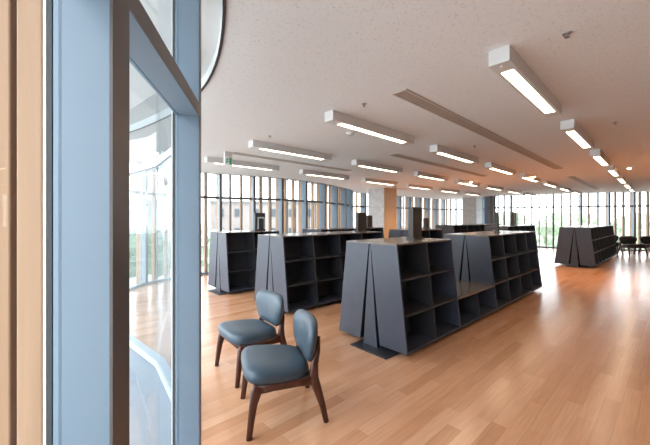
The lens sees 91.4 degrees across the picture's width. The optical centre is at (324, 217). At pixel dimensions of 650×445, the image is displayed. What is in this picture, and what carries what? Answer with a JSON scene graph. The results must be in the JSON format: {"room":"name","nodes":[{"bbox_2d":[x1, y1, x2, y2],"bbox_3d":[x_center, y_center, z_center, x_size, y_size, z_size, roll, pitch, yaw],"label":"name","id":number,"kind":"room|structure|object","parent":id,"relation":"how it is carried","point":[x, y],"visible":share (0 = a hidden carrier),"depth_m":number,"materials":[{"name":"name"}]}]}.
{"room":"library","nodes":[
{"label":"library","id":0,"kind":"room"},
{"bbox_2d":[130,0,328,186],"bbox_3d":[6.295,-1.305,7.594,21.211,0.250,24.189,0,0,0],"label":"ceiling","id":1,"kind":"structure","parent":0,"point":[145,102],"depth_m":2.14,"materials":[{"name":"paint"}]},
{"bbox_2d":[130,0,649,199],"bbox_3d":[6.494,-1.110,7.385,20.212,0.020,23.170,0,0,0],"label":"ceiling","id":2,"kind":"structure","parent":0,"point":[282,65],"depth_m":2.73,"materials":[{"name":"paint"}]},
{"bbox_2d":[204,156,223,164],"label":"ceiling light","id":3,"kind":"object","parent":2,"relation":"attached to","point":[220,161],"depth_m":5.74,"materials":[{"name":"white plastic"}]},
{"bbox_2d":[224,151,231,165],"bbox_3d":[-1.620,-0.990,5.300,0.040,0.220,0.150,0,0,40],"label":"exit sign","id":4,"kind":"object","parent":2,"relation":"hanging from","point":[227,155],"visible":1,"depth_m":5.28,"materials":[{"name":"white plastic"}]},
{"bbox_2d":[232,160,278,170],"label":"ceiling light","id":5,"kind":"object","parent":2,"relation":"attached to","point":[236,163],"depth_m":6.32,"materials":[{"name":"white plastic"}]},
{"bbox_2d":[248,139,331,160],"bbox_3d":[-0.488,-1.047,5.014,1.550,0.106,0.125,0,0,-43],"label":"ceiling light","id":6,"kind":"object","parent":2,"relation":"attached to","point":[254,144],"visible":1,"depth_m":4.87,"materials":[{"name":"white plastic"}]},
{"bbox_2d":[262,148,321,159],"bbox_3d":[-0.484,-1.010,5.017,1.234,0.008,0.077,0,0,-43],"label":"diffuser","id":7,"kind":"object","parent":6,"relation":"attached to","point":[278,150],"depth_m":4.97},
{"bbox_2d":[232,152,351,170],"bbox_3d":[-0.494,-1.095,6.343,2.900,0.008,0.150,0,0,-43],"label":"ceiling vent","id":8,"kind":"object","parent":2,"relation":"in","point":[235,153],"visible":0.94,"depth_m":6.12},
{"bbox_2d":[299,169,348,179],"bbox_3d":[0.022,-1.047,7.738,1.550,0.106,0.125,0,0,-43],"label":"ceiling light","id":9,"kind":"object","parent":2,"relation":"attached to","point":[303,172],"visible":1,"depth_m":7.62,"materials":[{"name":"white plastic"}]},
{"bbox_2d":[325,110,413,144],"bbox_3d":[0.601,-1.047,3.801,1.550,0.106,0.125,0,0,-43],"label":"ceiling light","id":10,"kind":"object","parent":2,"relation":"attached to","point":[333,117],"visible":1,"depth_m":3.63,"materials":[{"name":"white plastic"}]},
{"bbox_2d":[338,123,403,142],"bbox_3d":[0.605,-1.010,3.804,1.234,0.008,0.077,0,0,-43],"label":"diffuser","id":11,"kind":"object","parent":10,"relation":"attached to","point":[357,127],"depth_m":3.73,"materials":[{"name":"plastic"}]},
{"bbox_2d":[130,0,621,199],"bbox_3d":[4.321,-1.139,8.386,11.730,0.083,23.445,0,0,43],"label":"trim","id":12,"kind":"structure","parent":2,"relation":"attached to","point":[166,112],"depth_m":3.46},
{"bbox_2d":[351,159,402,172],"bbox_3d":[1.111,-1.047,6.525,1.550,0.106,0.125,0,0,-43],"label":"ceiling light","id":13,"kind":"object","parent":2,"relation":"attached to","point":[359,163],"visible":1,"depth_m":6.39,"materials":[{"name":"white plastic"}]},
{"bbox_2d":[362,178,396,185],"bbox_3d":[1.620,-1.047,9.250,1.550,0.106,0.125,0,0,-43],"label":"ceiling light","id":14,"kind":"object","parent":2,"relation":"attached to","point":[368,180],"visible":1,"depth_m":9.11,"materials":[{"name":"white plastic"}]},
{"bbox_2d":[406,184,432,189],"bbox_3d":[3.219,-1.047,10.761,1.550,0.106,0.125,0,0,-43],"label":"ceiling light","id":15,"kind":"object","parent":2,"relation":"attached to","point":[407,185],"visible":0.99,"depth_m":10.67,"materials":[{"name":"white plastic"}]},
{"bbox_2d":[413,171,447,180],"bbox_3d":[2.709,-1.047,8.037,1.550,0.106,0.125,0,0,-43],"label":"ceiling light","id":16,"kind":"object","parent":2,"relation":"attached to","point":[417,173],"visible":1,"depth_m":7.88,"materials":[{"name":"white plastic"}]},
{"bbox_2d":[390,154,485,176],"bbox_3d":[2.683,-1.095,6.895,4.130,0.008,0.150,0,0,-43],"label":"ceiling vent","id":17,"kind":"object","parent":2,"relation":"in","point":[394,155],"visible":1,"depth_m":6.47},
{"bbox_2d":[438,188,459,192],"bbox_3d":[4.817,-1.047,12.273,1.550,0.106,0.125,0,0,-43],"label":"ceiling light","id":18,"kind":"object","parent":2,"relation":"attached to","point":[439,189],"visible":1,"depth_m":12.08,"materials":[{"name":"white plastic"}]},
{"bbox_2d":[430,144,477,163],"bbox_3d":[2.200,-1.047,5.312,1.550,0.106,0.125,0,0,-43],"label":"ceiling light","id":19,"kind":"object","parent":2,"relation":"attached to","point":[436,149],"visible":1,"depth_m":5.15,"materials":[{"name":"white plastic"}]},
{"bbox_2d":[437,153,470,162],"bbox_3d":[2.203,-1.010,5.316,1.234,0.008,0.077,0,0,-43],"label":"diffuser","id":20,"kind":"object","parent":19,"relation":"attached to","point":[455,156],"depth_m":5.27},
{"bbox_2d":[454,179,479,186],"bbox_3d":[4.308,-1.047,9.548,1.550,0.106,0.125,0,0,-43],"label":"ceiling light","id":21,"kind":"object","parent":2,"relation":"attached to","point":[459,181],"visible":1,"depth_m":9.32,"materials":[{"name":"white plastic"}]},
{"bbox_2d":[463,192,480,195],"bbox_3d":[6.416,-1.047,13.784,1.550,0.106,0.125,0,0,-43],"label":"ceiling light","id":22,"kind":"object","parent":2,"relation":"attached to","point":[467,193],"visible":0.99,"depth_m":13.63,"materials":[{"name":"white plastic"}]},
{"bbox_2d":[392,89,562,168],"bbox_3d":[2.917,-1.095,4.897,6.260,0.008,0.150,0,0,-43],"label":"ceiling vent","id":23,"kind":"object","parent":2,"relation":"in","point":[407,95],"visible":1,"depth_m":3.61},
{"bbox_2d":[484,185,503,190],"bbox_3d":[5.906,-1.047,11.060,1.550,0.106,0.125,0,0,-43],"label":"ceiling light","id":24,"kind":"object","parent":2,"relation":"attached to","point":[485,186],"visible":1,"depth_m":10.90,"materials":[{"name":"white plastic"}]},
{"bbox_2d":[485,162,515,174],"bbox_3d":[3.798,-1.047,6.824,1.550,0.106,0.125,0,0,-43],"label":"ceiling light","id":25,"kind":"object","parent":2,"relation":"attached to","point":[492,166],"visible":1,"depth_m":6.67,"materials":[{"name":"white plastic"}]},
{"bbox_2d":[506,189,521,193],"bbox_3d":[7.505,-1.047,12.572,1.550,0.106,0.125,0,0,-43],"label":"ceiling light","id":26,"kind":"object","parent":2,"relation":"attached to","point":[507,190],"visible":0.99,"depth_m":12.46,"materials":[{"name":"white plastic"}]},
{"bbox_2d":[489,45,561,117],"bbox_3d":[1.690,-1.047,2.588,1.550,0.106,0.125,0,0,-43],"label":"ceiling light","id":27,"kind":"object","parent":2,"relation":"attached to","point":[504,61],"visible":1,"depth_m":2.34,"materials":[{"name":"white plastic"}]},
{"bbox_2d":[502,69,553,112],"bbox_3d":[1.694,-1.010,2.591,1.234,0.008,0.077,0,0,-43],"label":"diffuser","id":28,"kind":"object","parent":27,"relation":"attached to","point":[513,77],"depth_m":2.50,"materials":[{"name":"plastic"}]},
{"bbox_2d":[518,173,540,181],"bbox_3d":[5.397,-1.047,8.335,1.550,0.106,0.125,0,0,-43],"label":"ceiling light","id":29,"kind":"object","parent":2,"relation":"attached to","point":[525,176],"visible":1,"depth_m":8.07,"materials":[{"name":"white plastic"}]},
{"bbox_2d":[523,192,535,195],"bbox_3d":[9.103,-1.047,14.083,1.550,0.106,0.125,0,0,-43],"label":"ceiling light","id":30,"kind":"object","parent":2,"relation":"attached to","point":[524,193],"visible":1,"depth_m":13.82,"materials":[{"name":"white plastic"}]},
{"bbox_2d":[541,180,557,187],"bbox_3d":[6.995,-1.047,9.847,1.550,0.106,0.125,0,0,-43],"label":"ceiling light","id":31,"kind":"object","parent":2,"relation":"attached to","point":[547,183],"visible":1,"depth_m":9.61,"materials":[{"name":"white plastic"}]},
{"bbox_2d":[558,186,570,190],"bbox_3d":[8.594,-1.047,11.359,1.550,0.106,0.126,0,0,-43],"label":"ceiling light","id":32,"kind":"object","parent":2,"relation":"attached to","point":[564,188],"visible":0.98,"depth_m":11.15,"materials":[{"name":"white plastic"}]},
{"bbox_2d":[562,31,571,38],"bbox_3d":[1.440,-1.086,1.885,0.048,0.028,0.048,0,0,0],"label":"sprinkler","id":33,"kind":"object","parent":2,"relation":"attached to","point":[566,33],"visible":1,"depth_m":1.88,"materials":[{"name":"metal"}]},
{"bbox_2d":[570,190,580,193],"bbox_3d":[10.192,-1.047,12.870,1.550,0.106,0.125,0,0,-43],"label":"ceiling light","id":34,"kind":"object","parent":2,"relation":"attached to","point":[571,191],"visible":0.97,"depth_m":12.60,"materials":[{"name":"white plastic"}]},
{"bbox_2d":[560,119,593,149],"bbox_3d":[3.289,-1.047,4.099,1.550,0.106,0.125,0,0,-43],"label":"ceiling light","id":35,"kind":"object","parent":2,"relation":"attached to","point":[571,128],"visible":1,"depth_m":3.85,"materials":[{"name":"white plastic"}]},
{"bbox_2d":[567,131,589,147],"bbox_3d":[3.292,-1.010,4.103,1.234,0.008,0.077,0,0,-43],"label":"diffuser","id":36,"kind":"object","parent":35,"relation":"attached to","point":[578,137],"depth_m":4.05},
{"bbox_2d":[568,176,599,188],"bbox_3d":[8.428,-1.095,10.207,5.300,0.008,0.150,0,0,-43],"label":"ceiling vent","id":37,"kind":"object","parent":2,"relation":"in","point":[571,177],"visible":0.99,"depth_m":9.74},
{"bbox_2d":[590,149,610,166],"bbox_3d":[4.887,-1.047,5.611,1.550,0.106,0.125,0,0,-43],"label":"ceiling light","id":38,"kind":"object","parent":2,"relation":"attached to","point":[597,155],"visible":1,"depth_m":5.36,"materials":[{"name":"white plastic"}]},
{"bbox_2d":[594,156,606,164],"bbox_3d":[4.891,-1.010,5.614,1.234,0.008,0.077,0,0,-43],"label":"diffuser","id":39,"kind":"object","parent":38,"relation":"attached to","point":[601,160],"depth_m":5.54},
{"bbox_2d":[606,165,619,176],"bbox_3d":[6.486,-1.047,7.123,1.550,0.106,0.125,0,0,-43],"label":"ceiling light","id":40,"kind":"object","parent":2,"relation":"attached to","point":[612,169],"visible":0.99,"depth_m":6.84,"materials":[{"name":"white plastic"}]},
{"bbox_2d":[616,175,626,182],"bbox_3d":[8.084,-1.047,8.634,1.550,0.106,0.125,0,0,-43],"label":"ceiling light","id":41,"kind":"object","parent":2,"relation":"attached to","point":[621,178],"visible":0.94,"depth_m":8.28,"materials":[{"name":"white plastic"}]},
{"bbox_2d":[623,182,631,187],"bbox_3d":[9.682,-1.047,10.146,1.550,0.106,0.125,0,0,-43],"label":"ceiling light","id":42,"kind":"object","parent":2,"relation":"attached to","point":[627,185],"visible":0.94,"depth_m":9.84,"materials":[{"name":"white plastic"}]},
{"bbox_2d":[130,247,649,444],"bbox_3d":[6.410,1.440,7.474,20.379,0.080,23.370,0,0,0],"label":"floor","id":43,"kind":"structure","parent":0,"point":[566,361],"depth_m":2.82,"materials":[{"name":"brown wood"}]},
{"bbox_2d":[0,0,199,444],"bbox_3d":[-0.633,0.100,1.058,0.241,3.300,0.876,0,0,-11],"label":"door frame","id":44,"kind":"structure","parent":43,"relation":"attached to","point":[65,64],"depth_m":0.64,"materials":[{"name":"blue metal"}]},
{"bbox_2d":[130,190,145,290],"bbox_3d":[-3.833,0.100,6.135,0.248,3.300,0.911,0,0,0],"label":"window","id":45,"kind":"structure","parent":43,"relation":"attached to","point":[136,286],"depth_m":6.32,"materials":[{"name":"clear glass"}]},
{"bbox_2d":[130,275,162,444],"bbox_3d":[-3.091,1.680,3.370,2.548,0.360,10.450,0,0,-24],"label":"trim","id":46,"kind":"structure","parent":43,"relation":"attached to","point":[139,427],"depth_m":2.37,"materials":[{"name":"white"}]},
{"bbox_2d":[130,161,165,365],"bbox_3d":[-1.894,0.110,3.311,0.907,2.580,0.104,0,0,41],"label":"window","id":47,"kind":"structure","parent":43,"relation":"on","point":[147,353],"depth_m":3.22,"materials":[{"name":"clear glass"}]},
{"bbox_2d":[130,348,170,444],"bbox_3d":[-2.145,1.603,3.125,1.346,0.395,9.323,0,0,-25],"label":"trim","id":48,"kind":"structure","parent":43,"relation":"attached to","point":[156,403],"depth_m":2.48,"materials":[{"name":"white"}]},
{"bbox_2d":[136,162,170,284],"bbox_3d":[-3.663,0.100,7.033,0.248,3.300,0.957,0,0,24],"label":"window","id":49,"kind":"structure","parent":43,"relation":"attached to","point":[141,179],"depth_m":6.92,"materials":[{"name":"clear glass"}]},
{"bbox_2d":[155,147,170,400],"bbox_3d":[-1.280,0.135,2.649,0.130,2.630,0.932,0,0,-36],"label":"window","id":50,"kind":"structure","parent":43,"relation":"on","point":[162,367],"depth_m":2.76,"materials":[{"name":"clear glass"}]},
{"bbox_2d":[171,0,200,444],"bbox_3d":[-0.825,0.135,1.887,0.133,2.630,0.876,0,0,-24],"label":"column","id":51,"kind":"structure","parent":43,"relation":"on","point":[185,14],"depth_m":1.49,"materials":[{"name":"blue metal"}]},
{"bbox_2d":[201,173,218,274],"bbox_3d":[-3.127,0.100,7.801,0.956,3.300,0.248,0,0,-42],"label":"window","id":52,"kind":"structure","parent":43,"relation":"attached to","point":[206,197],"depth_m":7.91,"materials":[{"name":"blue metal"}]},
{"bbox_2d":[216,174,251,230],"bbox_3d":[-2.377,0.100,8.337,0.872,3.300,0.331,0,0,-35],"label":"window","id":53,"kind":"structure","parent":43,"relation":"attached to","point":[218,176],"depth_m":8.19,"materials":[{"name":"blue metal"}]},
{"bbox_2d":[215,290,286,387],"bbox_3d":[-0.675,1.063,2.968,0.564,0.682,0.520,0,0,-38],"label":"chair","id":54,"kind":"object","parent":43,"relation":"on","point":[242,333],"visible":0.91,"depth_m":2.89,"materials":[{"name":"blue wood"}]},
{"bbox_2d":[249,176,279,229],"bbox_3d":[-1.642,0.100,8.736,0.831,3.300,0.334,0,0,-35],"label":"window","id":55,"kind":"structure","parent":43,"relation":"attached to","point":[252,179],"depth_m":8.64,"materials":[{"name":"blue metal"}]},
{"bbox_2d":[240,309,328,440],"bbox_3d":[-0.318,1.063,2.314,0.564,0.682,0.520,0,0,-19],"label":"chair","id":56,"kind":"object","parent":43,"relation":"on","point":[269,367],"visible":1,"depth_m":2.16,"materials":[{"name":"blue leather"}]},
{"bbox_2d":[276,178,303,233],"bbox_3d":[-1.004,0.100,9.291,0.335,3.300,0.916,0,0,43],"label":"window","id":57,"kind":"structure","parent":43,"relation":"attached to","point":[281,184],"depth_m":9.20,"materials":[{"name":"blue metal"}]},
{"bbox_2d":[208,227,383,294],"bbox_3d":[-0.326,0.833,7.596,4.884,1.135,0.950,0,0,-42],"label":"bookcase","id":58,"kind":"object","parent":43,"relation":"on","point":[233,254],"visible":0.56,"depth_m":6.18,"materials":[{"name":"wood"}]},
{"bbox_2d":[210,230,278,232],"bbox_3d":[-1.616,0.274,6.438,1.164,0.018,0.704,0,0,-42],"label":"countertop","id":59,"kind":"structure","parent":58,"relation":"on","point":[240,231],"depth_m":6.22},
{"bbox_2d":[252,213,265,230],"bbox_3d":[-1.377,0.080,6.653,0.270,0.370,0.110,0,0,-42],"label":"sign board","id":60,"kind":"object","parent":58,"relation":"on","point":[259,218],"visible":1,"depth_m":6.62,"materials":[{"name":"black metal"}]},
{"bbox_2d":[304,227,382,229],"bbox_3d":[0.534,0.274,8.368,2.320,0.018,0.704,0,0,-42],"label":"countertop","id":61,"kind":"structure","parent":58,"relation":"on","point":[344,227],"depth_m":8.00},
{"bbox_2d":[366,215,371,226],"bbox_3d":[1.257,0.095,9.018,0.230,0.340,0.110,0,0,-42],"label":"sign board","id":62,"kind":"object","parent":58,"relation":"on","point":[368,217],"visible":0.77,"depth_m":8.97,"materials":[{"name":"black metal"}]},
{"bbox_2d":[298,180,321,232],"bbox_3d":[-0.420,0.100,9.989,0.334,3.300,0.937,0,0,36],"label":"window","id":63,"kind":"structure","parent":43,"relation":"attached to","point":[302,185],"depth_m":9.66,"materials":[{"name":"blue metal"}]},
{"bbox_2d":[316,183,334,227],"bbox_3d":[0.063,0.100,10.774,0.335,3.300,0.957,0,0,27],"label":"window","id":64,"kind":"structure","parent":43,"relation":"attached to","point":[321,189],"depth_m":10.38,"materials":[{"name":"blue metal"}]},
{"bbox_2d":[330,185,343,227],"bbox_3d":[0.459,0.100,11.601,0.332,3.300,0.884,0,0,25],"label":"window","id":65,"kind":"structure","parent":43,"relation":"attached to","point":[333,189],"depth_m":11.19,"materials":[{"name":"blue metal"}]},
{"bbox_2d":[338,187,348,227],"bbox_3d":[0.774,0.100,12.413,0.334,3.300,0.896,0,0,17],"label":"window","id":66,"kind":"structure","parent":43,"relation":"attached to","point":[343,192],"depth_m":11.99,"materials":[{"name":"blue metal"}]},
{"bbox_2d":[254,229,442,312],"bbox_3d":[0.876,0.833,6.391,4.884,1.135,0.950,0,0,-42],"label":"bookcase","id":67,"kind":"object","parent":43,"relation":"on","point":[306,269],"visible":0.49,"depth_m":5.08,"materials":[{"name":"wood"}]},
{"bbox_2d":[258,231,382,237],"bbox_3d":[0.016,0.274,5.619,2.320,0.018,0.704,0,0,-42],"label":"countertop","id":68,"kind":"structure","parent":67,"relation":"on","point":[282,235],"depth_m":5.42,"materials":[{"name":"grey"}]},
{"bbox_2d":[354,213,366,231],"bbox_3d":[0.702,0.080,6.194,0.270,0.370,0.110,0,0,-42],"label":"sign board","id":69,"kind":"object","parent":67,"relation":"on","point":[360,218],"visible":1,"depth_m":6.14,"materials":[{"name":"black metal"}]},
{"bbox_2d":[389,229,441,230],"bbox_3d":[2.167,0.274,7.550,1.164,0.018,0.704,0,0,-42],"label":"countertop","id":70,"kind":"structure","parent":67,"relation":"on","point":[389,229],"depth_m":7.30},
{"bbox_2d":[422,211,429,228],"bbox_3d":[2.480,0.045,7.790,0.190,0.440,0.110,0,0,-42],"label":"sign board","id":71,"kind":"object","parent":67,"relation":"on","point":[425,219],"visible":0.91,"depth_m":7.75,"materials":[{"name":"black metal"}]},
{"bbox_2d":[347,189,351,226],"bbox_3d":[0.967,0.100,13.251,0.334,3.300,0.867,0,0,8],"label":"window","id":72,"kind":"structure","parent":43,"relation":"attached to","point":[349,192],"depth_m":12.83,"materials":[{"name":"blue metal"}]},
{"bbox_2d":[352,192,363,226],"bbox_3d":[1.313,0.100,14.039,0.336,3.300,0.961,0,0,42],"label":"window","id":73,"kind":"structure","parent":43,"relation":"attached to","point":[357,206],"depth_m":14.14,"materials":[{"name":"blue metal"}]},
{"bbox_2d":[360,193,367,214],"bbox_3d":[2.035,0.100,14.632,0.901,3.300,0.331,0,0,-42],"label":"window","id":74,"kind":"structure","parent":43,"relation":"attached to","point":[363,197],"depth_m":14.38,"materials":[{"name":"blue metal"}]},
{"bbox_2d":[368,188,396,237],"bbox_3d":[2.163,0.150,11.998,0.774,2.500,0.778,0,0,-42],"label":"concrete column","id":75,"kind":"structure","parent":43,"relation":"on","point":[382,202],"depth_m":11.71,"materials":[{"name":"grey concrete"}]},
{"bbox_2d":[397,196,407,228],"bbox_3d":[4.045,0.100,16.432,0.901,3.300,0.331,0,0,-42],"label":"window","id":76,"kind":"structure","parent":43,"relation":"attached to","point":[400,199],"depth_m":16.15,"materials":[{"name":"blue metal"}]},
{"bbox_2d":[405,197,414,228],"bbox_3d":[4.715,0.100,17.032,0.901,3.300,0.331,0,0,-42],"label":"window","id":77,"kind":"structure","parent":43,"relation":"attached to","point":[409,201],"depth_m":16.80,"materials":[{"name":"blue metal"}]},
{"bbox_2d":[415,197,426,227],"bbox_3d":[5.385,0.100,17.632,0.901,3.300,0.331,0,0,-42],"label":"window","id":78,"kind":"structure","parent":43,"relation":"attached to","point":[419,202],"depth_m":17.74,"materials":[{"name":"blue metal"}]},
{"bbox_2d":[424,198,435,228],"bbox_3d":[6.055,0.100,18.232,0.901,3.300,0.331,0,0,-42],"label":"window","id":79,"kind":"structure","parent":43,"relation":"attached to","point":[427,202],"depth_m":18.02,"materials":[{"name":"blue metal"}]},
{"bbox_2d":[432,199,443,228],"bbox_3d":[6.717,0.100,18.801,0.841,3.300,0.331,0,0,-39],"label":"window","id":80,"kind":"structure","parent":43,"relation":"attached to","point":[435,202],"depth_m":18.57,"materials":[{"name":"blue metal"}]},
{"bbox_2d":[339,230,541,359],"bbox_3d":[2.207,0.833,4.999,4.884,1.135,0.950,0,0,-42],"label":"bookcase","id":81,"kind":"object","parent":43,"relation":"on","point":[416,293],"visible":0.96,"depth_m":3.74,"materials":[{"name":"wood"}]},
{"bbox_2d":[346,237,451,245],"bbox_3d":[0.917,0.274,3.840,1.164,0.018,0.704,0,0,-42],"label":"countertop","id":82,"kind":"structure","parent":81,"relation":"on","point":[394,241],"depth_m":3.64,"materials":[{"name":"stone"}]},
{"bbox_2d":[406,207,423,239],"bbox_3d":[1.135,0.065,3.989,0.230,0.400,0.110,0,0,-42],"label":"sign board","id":83,"kind":"object","parent":81,"relation":"on","point":[414,213],"visible":0.96,"depth_m":3.94,"materials":[{"name":"black metal"}]},
{"bbox_2d":[456,279,493,299],"bbox_3d":[1.777,1.000,4.613,1.156,0.024,0.868,0,0,-42],"label":"countertop","id":84,"kind":"structure","parent":81,"relation":"on","point":[464,288],"depth_m":4.51,"materials":[{"name":"stone"}]},
{"bbox_2d":[444,230,534,236],"bbox_3d":[3.067,0.274,5.771,2.320,0.018,0.704,0,0,-42],"label":"countertop","id":85,"kind":"structure","parent":81,"relation":"on","point":[482,233],"depth_m":5.42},
{"bbox_2d":[494,212,500,232],"bbox_3d":[3.144,0.080,5.793,0.090,0.370,0.090,0,0,-42],"label":"sign board","id":86,"kind":"object","parent":81,"relation":"on","point":[496,213],"visible":1,"depth_m":5.77,"materials":[{"name":"black metal"}]},
{"bbox_2d":[441,199,455,224],"bbox_3d":[7.448,0.100,19.155,0.815,3.300,0.336,0,0,-15],"label":"window","id":87,"kind":"structure","parent":43,"relation":"attached to","point":[444,203],"depth_m":19.10,"materials":[{"name":"blue metal"}]},
{"bbox_2d":[455,200,461,223],"bbox_3d":[8.252,0.100,19.027,0.860,3.300,0.336,0,0,23],"label":"window","id":88,"kind":"structure","parent":43,"relation":"attached to","point":[455,200],"depth_m":19.08,"materials":[{"name":"blue metal"}]},
{"bbox_2d":[435,224,500,237],"bbox_3d":[6.207,0.833,13.462,4.884,1.135,0.950,0,0,-42],"label":"bookcase","id":89,"kind":"object","parent":43,"relation":"on","point":[452,228],"visible":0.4,"depth_m":12.47,"materials":[{"name":"wood"}]},
{"bbox_2d":[443,224,487,225],"bbox_3d":[6.207,0.274,13.462,4.632,0.018,0.704,0,0,-42],"label":"countertop","id":90,"kind":"structure","parent":89,"relation":"on","point":[450,224],"depth_m":12.92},
{"bbox_2d":[462,197,481,223],"bbox_3d":[8.004,0.150,17.243,0.774,2.500,0.778,0,0,-42],"label":"concrete column","id":91,"kind":"structure","parent":43,"relation":"on","point":[471,206],"depth_m":16.98,"materials":[{"name":"grey concrete"}]},
{"bbox_2d":[482,198,483,223],"bbox_3d":[8.973,0.100,17.636,0.336,3.300,0.886,0,0,7],"label":"window","id":92,"kind":"structure","parent":43,"relation":"attached to","point":[482,198],"depth_m":17.97,"materials":[{"name":"blue metal"}]},
{"bbox_2d":[485,196,490,223],"bbox_3d":[8.488,0.100,16.189,0.336,3.300,0.625,0,0,0],"label":"window","id":93,"kind":"structure","parent":43,"relation":"attached to","point":[488,198],"depth_m":16.41,"materials":[{"name":"blue metal"}]},
{"bbox_2d":[491,196,510,224],"bbox_3d":[8.761,0.100,15.859,0.891,3.300,0.296,0,0,8],"label":"window","id":94,"kind":"structure","parent":43,"relation":"attached to","point":[493,198],"depth_m":15.82,"materials":[{"name":"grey metal"}]},
{"bbox_2d":[484,225,537,250],"bbox_3d":[6.723,0.833,11.439,3.150,1.135,0.950,0,0,-42],"label":"bookcase","id":95,"kind":"object","parent":43,"relation":"on","point":[501,227],"visible":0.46,"depth_m":11.05,"materials":[{"name":"wood"}]},
{"bbox_2d":[492,225,531,226],"bbox_3d":[6.723,0.274,11.439,2.898,0.018,0.704,0,0,-42],"label":"countertop","id":96,"kind":"structure","parent":95,"relation":"on","point":[493,225],"depth_m":11.20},
{"bbox_2d":[511,212,516,224],"bbox_3d":[6.913,0.025,11.610,0.370,0.480,0.140,0,0,-42],"label":"sign board","id":97,"kind":"object","parent":95,"relation":"on","point":[513,214],"visible":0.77,"depth_m":11.51,"materials":[{"name":"black metal"}]},
{"bbox_2d":[510,195,530,224],"bbox_3d":[9.594,0.100,15.569,0.860,3.300,0.332,0,0,22],"label":"window","id":98,"kind":"structure","parent":43,"relation":"attached to","point":[517,207],"depth_m":15.57,"materials":[{"name":"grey metal"}]},
{"bbox_2d":[531,195,551,247],"bbox_3d":[10.315,0.100,15.092,0.846,3.300,0.331,0,0,34],"label":"window","id":99,"kind":"structure","parent":43,"relation":"attached to","point":[546,206],"depth_m":15.16,"materials":[{"name":"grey metal"}]},
{"bbox_2d":[552,194,579,247],"bbox_3d":[11.050,0.100,14.562,1.026,3.300,0.335,0,0,28],"label":"window","id":100,"kind":"structure","parent":43,"relation":"attached to","point":[553,206],"depth_m":14.64,"materials":[{"name":"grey metal"}]},
{"bbox_2d":[554,225,616,268],"bbox_3d":[8.881,0.833,10.648,4.884,1.135,0.950,0,0,-42],"label":"bookcase","id":101,"kind":"object","parent":43,"relation":"on","point":[592,245],"visible":1,"depth_m":9.24,"materials":[{"name":"wood"}]},
{"bbox_2d":[559,225,612,227],"bbox_3d":[8.881,0.274,10.648,4.632,0.018,0.704,0,0,-42],"label":"countertop","id":102,"kind":"structure","parent":101,"relation":"on","point":[580,226],"depth_m":9.88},
{"bbox_2d":[578,193,607,225],"bbox_3d":[11.949,0.100,14.126,0.989,3.300,0.333,0,0,24],"label":"window","id":103,"kind":"structure","parent":43,"relation":"attached to","point":[579,195],"depth_m":14.18,"materials":[{"name":"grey metal"}]},
{"bbox_2d":[614,235,622,253],"bbox_3d":[11.498,1.046,12.777,0.624,0.716,0.621,0,0,30],"label":"chair","id":104,"kind":"object","parent":43,"relation":"on","point":[616,236],"visible":0.25,"depth_m":12.64,"materials":[{"name":"brown wood"}]},
{"bbox_2d":[606,192,632,250],"bbox_3d":[12.794,0.100,13.776,0.858,3.300,0.332,0,0,21],"label":"window","id":105,"kind":"structure","parent":43,"relation":"attached to","point":[608,195],"depth_m":13.81,"materials":[{"name":"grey metal"}]},
{"bbox_2d":[617,236,647,255],"bbox_3d":[11.520,1.046,11.897,0.624,0.716,0.621,0,0,8],"label":"chair","id":106,"kind":"object","parent":43,"relation":"on","point":[628,242],"visible":1,"depth_m":12.03,"materials":[{"name":"grey plastic"}]},
{"bbox_2d":[630,192,649,250],"bbox_3d":[13.590,0.100,13.501,0.842,3.300,0.332,0,0,18],"label":"window","id":107,"kind":"structure","parent":43,"relation":"attached to","point":[632,194],"depth_m":13.54,"materials":[{"name":"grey metal"}]},
{"bbox_2d":[638,236,649,254],"bbox_3d":[12.270,1.046,11.847,0.624,0.716,0.621,0,0,8],"label":"chair","id":108,"kind":"object","parent":43,"relation":"on","point":[645,240],"visible":0.73,"depth_m":12.03,"materials":[{"name":"brown wood"}]},
{"label":"outside","id":109,"kind":"structure","parent":0,"visible":0},
{"bbox_2d":[160,226,431,276],"bbox_3d":[10.000,6.650,90.000,300.000,0.500,300.000,0,0,0],"label":"ground","id":110,"kind":"structure","parent":109,"point":[170,226],"depth_m":130.91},
{"bbox_2d":[130,198,162,235],"bbox_3d":[-25.000,2.125,37.464,10.400,8.550,8.400,0,0,-30],"label":"office building","id":111,"kind":"structure","parent":110,"relation":"on","point":[132,200],"depth_m":35.78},
{"bbox_2d":[130,229,170,277],"bbox_3d":[-10.453,3.479,17.546,4.264,5.856,4.348,0,0,0],"label":"tree","id":112,"kind":"object","parent":110,"relation":"on","point":[132,231],"visible":0.12,"depth_m":16.25,"materials":[{"name":"green plant"}]},
{"bbox_2d":[170,225,223,271],"bbox_3d":[-9.172,3.404,24.495,5.323,6.006,4.223,0,0,-32],"label":"tree","id":113,"kind":"object","parent":110,"relation":"on","point":[202,226],"visible":0.16,"depth_m":22.99,"materials":[{"name":"green plant"}]},
{"bbox_2d":[209,201,314,232],"bbox_3d":[-9.557,1.925,51.961,16.400,8.950,8.400,0,0,-8],"label":"office building","id":114,"kind":"structure","parent":110,"relation":"on","point":[235,205],"depth_m":47.55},
{"bbox_2d":[499,211,543,245],"bbox_3d":[22.385,2.760,38.001,5.561,7.292,6.660,0,0,-38],"label":"tree","id":115,"kind":"object","parent":110,"relation":"on","point":[507,214],"visible":0.08,"depth_m":36.60,"materials":[{"name":"green plant"}]},
{"bbox_2d":[534,211,596,246],"bbox_3d":[29.575,2.789,39.130,6.176,7.234,7.409,0,0,-27],"label":"tree","id":116,"kind":"object","parent":110,"relation":"on","point":[565,216],"visible":0.36,"depth_m":38.09,"materials":[{"name":"green plant"}]},
{"bbox_2d":[611,213,645,249],"bbox_3d":[35.311,2.912,36.515,5.744,6.988,6.988,0,0,39],"label":"tree","id":117,"kind":"object","parent":110,"relation":"on","point":[643,216],"visible":0.16,"depth_m":34.78,"materials":[{"name":"green plant"}]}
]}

